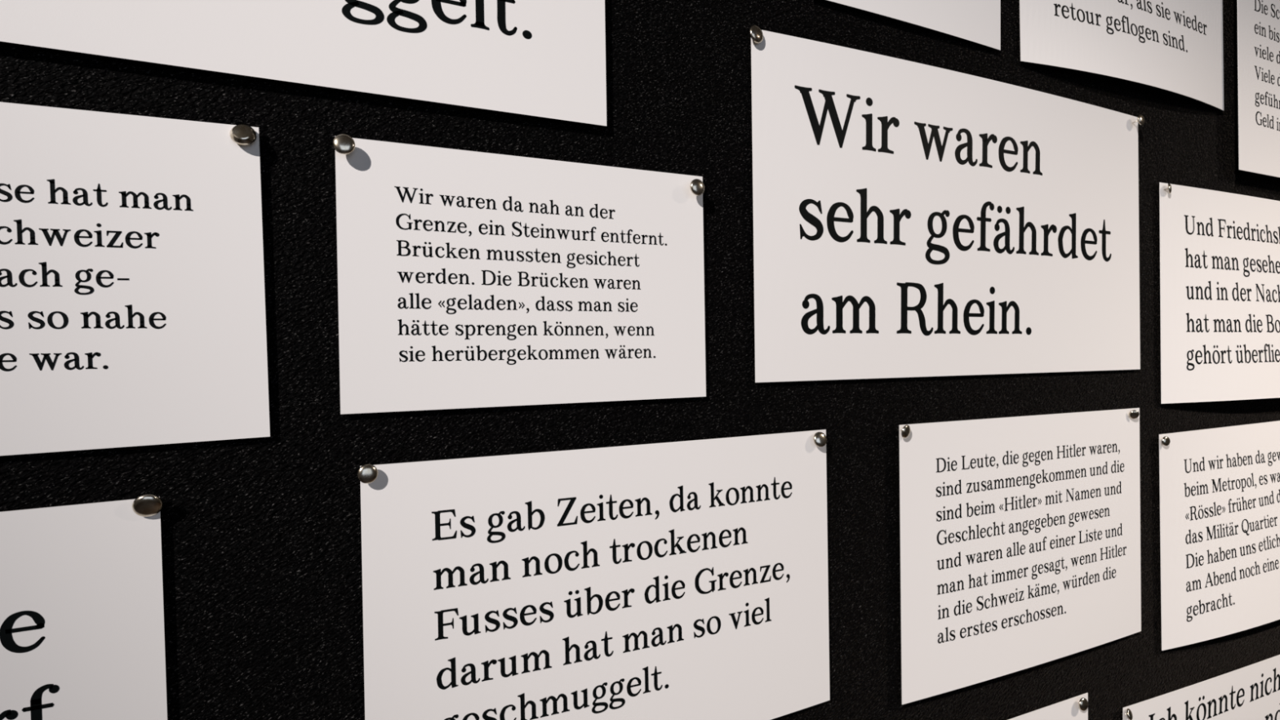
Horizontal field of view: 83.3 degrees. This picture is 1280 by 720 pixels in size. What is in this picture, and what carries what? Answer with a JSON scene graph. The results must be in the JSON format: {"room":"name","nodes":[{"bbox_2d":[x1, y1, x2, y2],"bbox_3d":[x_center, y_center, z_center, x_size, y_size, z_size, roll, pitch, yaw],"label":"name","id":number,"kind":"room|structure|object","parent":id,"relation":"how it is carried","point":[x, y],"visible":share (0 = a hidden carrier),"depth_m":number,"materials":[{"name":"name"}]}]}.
{"room":"museum exhibition","nodes":[
{"label":"museum exhibition","id":0,"kind":"room"},
{"bbox_2d":[0,0,1279,719],"bbox_3d":[0.409,-0.060,0.746,5.800,3.200,0.120,-1,0,-26],"label":"wall","id":1,"kind":"structure","parent":0,"point":[262,571],"depth_m":0.47,"materials":[{"name":"black fabric"}]},
{"bbox_2d":[0,496,167,719],"bbox_3d":[-0.346,0.190,0.298,0.253,0.238,0.001,-2,1,-26],"label":"paper sheet","id":2,"kind":"object","parent":1,"relation":"attached to","point":[82,633],"visible":1,"depth_m":0.34,"materials":[{"name":"white paper"}]},
{"bbox_2d":[132,493,163,516],"bbox_3d":[-0.238,0.070,0.348,0.010,0.012,0.010,-1,0,16],"label":"thumbtack","id":3,"kind":"object","parent":2,"relation":"attached to","point":[148,504],"visible":1,"depth_m":0.35,"materials":[{"name":"silver metal"}]},
{"bbox_2d":[0,102,270,455],"bbox_3d":[-0.313,-0.036,0.314,0.265,0.160,0.001,-2,1,-26],"label":"paper sheet","id":4,"kind":"object","parent":1,"relation":"attached to","point":[132,296],"visible":1,"depth_m":0.35,"materials":[{"name":"white paper"}]},
{"bbox_2d":[230,124,256,145],"bbox_3d":[-0.202,-0.115,0.367,0.010,0.011,0.010,-1,0,27],"label":"thumbtack","id":5,"kind":"object","parent":4,"relation":"attached to","point":[241,134],"visible":1,"depth_m":0.36,"materials":[{"name":"silver metal"}]},
{"bbox_2d":[0,0,606,126],"bbox_3d":[-0.278,-0.250,0.330,0.570,0.212,0.001,-1,0,-26],"label":"paper sheet","id":6,"kind":"object","parent":1,"relation":"attached to","point":[536,58],"visible":1,"depth_m":0.40,"materials":[{"name":"white paper"}]},
{"bbox_2d":[334,137,706,413],"bbox_3d":[-0.060,-0.048,0.441,0.232,0.152,0.001,-1,0,-26],"label":"paper sheet","id":7,"kind":"object","parent":1,"relation":"attached to","point":[467,279],"visible":1,"depth_m":0.43,"materials":[{"name":"white paper"}]},
{"bbox_2d":[332,133,355,154],"bbox_3d":[-0.158,-0.115,0.387,0.010,0.011,0.013,-1,0,4],"label":"thumbtack","id":8,"kind":"object","parent":7,"relation":"attached to","point":[344,144],"visible":1,"depth_m":0.38,"materials":[{"name":"silver metal"}]},
{"bbox_2d":[689,178,704,195],"bbox_3d":[0.038,-0.116,0.485,0.010,0.011,0.013,-1,0,-2],"label":"thumbtack","id":9,"kind":"object","parent":7,"relation":"attached to","point":[697,186],"visible":1,"depth_m":0.48,"materials":[{"name":"silver metal"}]},
{"bbox_2d":[360,429,830,719],"bbox_3d":[-0.004,0.157,0.466,0.328,0.205,0.005,-1,0,-26],"label":"paper sheet","id":10,"kind":"object","parent":1,"relation":"attached to","point":[684,580],"visible":1,"depth_m":0.45,"materials":[{"name":"white paper"}]},
{"bbox_2d":[357,463,377,483],"bbox_3d":[-0.148,0.062,0.393,0.009,0.011,0.011,-1,0,3],"label":"thumbtack","id":11,"kind":"object","parent":10,"relation":"attached to","point":[366,473],"visible":1,"depth_m":0.39,"materials":[{"name":"silver metal"}]},
{"bbox_2d":[813,431,826,447],"bbox_3d":[0.133,0.059,0.533,0.010,0.011,0.011,-1,0,13],"label":"thumbtack","id":12,"kind":"object","parent":10,"relation":"attached to","point":[820,438],"visible":1,"depth_m":0.53,"materials":[{"name":"silver metal"}]},
{"bbox_2d":[826,0,1000,50],"bbox_3d":[0.221,-0.329,0.580,0.208,0.120,0.002,0,0,-26],"label":"paper sheet","id":13,"kind":"object","parent":1,"relation":"attached to","point":[978,21],"visible":1,"depth_m":0.60,"materials":[{"name":"white paper"}]},
{"bbox_2d":[751,30,1140,382],"bbox_3d":[0.290,-0.113,0.612,0.466,0.251,0.006,-1,0,-26],"label":"paper sheet","id":14,"kind":"object","parent":1,"relation":"attached to","point":[911,219],"visible":1,"depth_m":0.58,"materials":[{"name":"white paper"}]},
{"bbox_2d":[748,25,763,43],"bbox_3d":[0.082,-0.230,0.508,0.010,0.013,0.010,-1,0,5],"label":"thumbtack","id":15,"kind":"object","parent":14,"relation":"attached to","point":[756,33],"visible":1,"depth_m":0.51,"materials":[{"name":"silver metal"}]},
{"bbox_2d":[1132,114,1144,124],"bbox_3d":[0.490,-0.235,0.710,0.010,0.011,0.014,-1,0,-6],"label":"thumbtack","id":16,"kind":"object","parent":14,"relation":"attached to","point":[1140,118],"visible":1,"depth_m":0.70,"materials":[{"name":"silver metal"}]},
{"bbox_2d":[898,408,1141,704],"bbox_3d":[0.351,0.160,0.640,0.325,0.224,0.003,-1,0,-26],"label":"paper sheet","id":17,"kind":"object","parent":1,"relation":"attached to","point":[1020,535],"visible":1,"depth_m":0.63,"materials":[{"name":"white paper"}]},
{"bbox_2d":[896,424,910,438],"bbox_3d":[0.209,0.056,0.567,0.009,0.011,0.010,-1,0,-5],"label":"thumbtack","id":18,"kind":"object","parent":17,"relation":"attached to","point":[905,432],"visible":1,"depth_m":0.56,"materials":[{"name":"silver metal"}]},
{"bbox_2d":[1128,409,1139,418],"bbox_3d":[0.480,0.053,0.704,0.008,0.009,0.011,-1,0,-17],"label":"thumbtack","id":19,"kind":"object","parent":17,"relation":"attached to","point":[1134,414],"visible":1,"depth_m":0.70,"materials":[{"name":"silver metal"}]},
{"bbox_2d":[1008,693,1088,719],"bbox_3d":[0.288,0.417,0.614,0.303,0.204,0.001,0,0,-26],"label":"paper sheet","id":20,"kind":"object","parent":1,"relation":"attached to","point":[1067,709],"visible":1,"depth_m":0.66,"materials":[{"name":"white paper"}]},
{"bbox_2d":[1077,697,1088,711],"bbox_3d":[0.413,0.320,0.671,0.010,0.012,0.011,-1,0,10],"label":"thumbtack","id":21,"kind":"object","parent":20,"relation":"attached to","point":[1082,704],"visible":1,"depth_m":0.67,"materials":[{"name":"silver metal"}]},
{"bbox_2d":[1019,0,1223,111],"bbox_3d":[0.490,-0.353,0.708,0.337,0.167,0.012,-2,1,-26],"label":"paper sheet","id":22,"kind":"object","parent":1,"relation":"attached to","point":[1174,46],"visible":1,"depth_m":0.70,"materials":[{"name":"white paper"}]},
{"bbox_2d":[1122,654,1279,719],"bbox_3d":[0.716,0.426,0.822,0.548,0.171,0.003,0,0,-26],"label":"paper sheet","id":23,"kind":"object","parent":1,"relation":"attached to","point":[1252,691],"visible":1,"depth_m":0.78,"materials":[{"name":"white paper"}]},
{"bbox_2d":[1120,708,1133,719],"bbox_3d":[0.476,0.345,0.702,0.009,0.010,0.010,-1,0,-8],"label":"thumbtack","id":24,"kind":"object","parent":23,"relation":"attached to","point":[1129,713],"visible":1,"depth_m":0.70,"materials":[{"name":"silver metal"}]},
{"bbox_2d":[1159,182,1279,404],"bbox_3d":[0.746,-0.071,0.831,0.472,0.225,0.018,-1,0,-26],"label":"paper sheet","id":25,"kind":"object","parent":1,"relation":"attached to","point":[1220,251],"visible":1,"depth_m":0.77,"materials":[{"name":"white paper"}]},
{"bbox_2d":[1164,183,1171,193],"bbox_3d":[0.537,-0.174,0.733,0.011,0.010,0.009,-1,0,5],"label":"thumbtack","id":26,"kind":"object","parent":25,"relation":"attached to","point":[1169,188],"visible":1,"depth_m":0.73,"materials":[{"name":"silver metal"}]},
{"bbox_2d":[1159,420,1279,650],"bbox_3d":[0.739,0.181,0.828,0.463,0.225,0.016,-1,1,-26],"label":"paper sheet","id":27,"kind":"object","parent":1,"relation":"attached to","point":[1220,487],"visible":1,"depth_m":0.77,"materials":[{"name":"white paper"}]},
{"bbox_2d":[1161,436,1170,445],"bbox_3d":[0.531,0.082,0.730,0.009,0.010,0.010,-1,0,-43],"label":"thumbtack","id":28,"kind":"object","parent":27,"relation":"attached to","point":[1166,441],"visible":1,"depth_m":0.73,"materials":[{"name":"silver metal"}]},
{"bbox_2d":[1236,0,1279,177],"bbox_3d":[0.862,-0.326,0.885,0.480,0.233,0.001,-1,0,-26],"label":"paper sheet","id":29,"kind":"object","parent":1,"relation":"attached to","point":[1258,20],"visible":1,"depth_m":0.80,"materials":[{"name":"white paper"}]}
]}

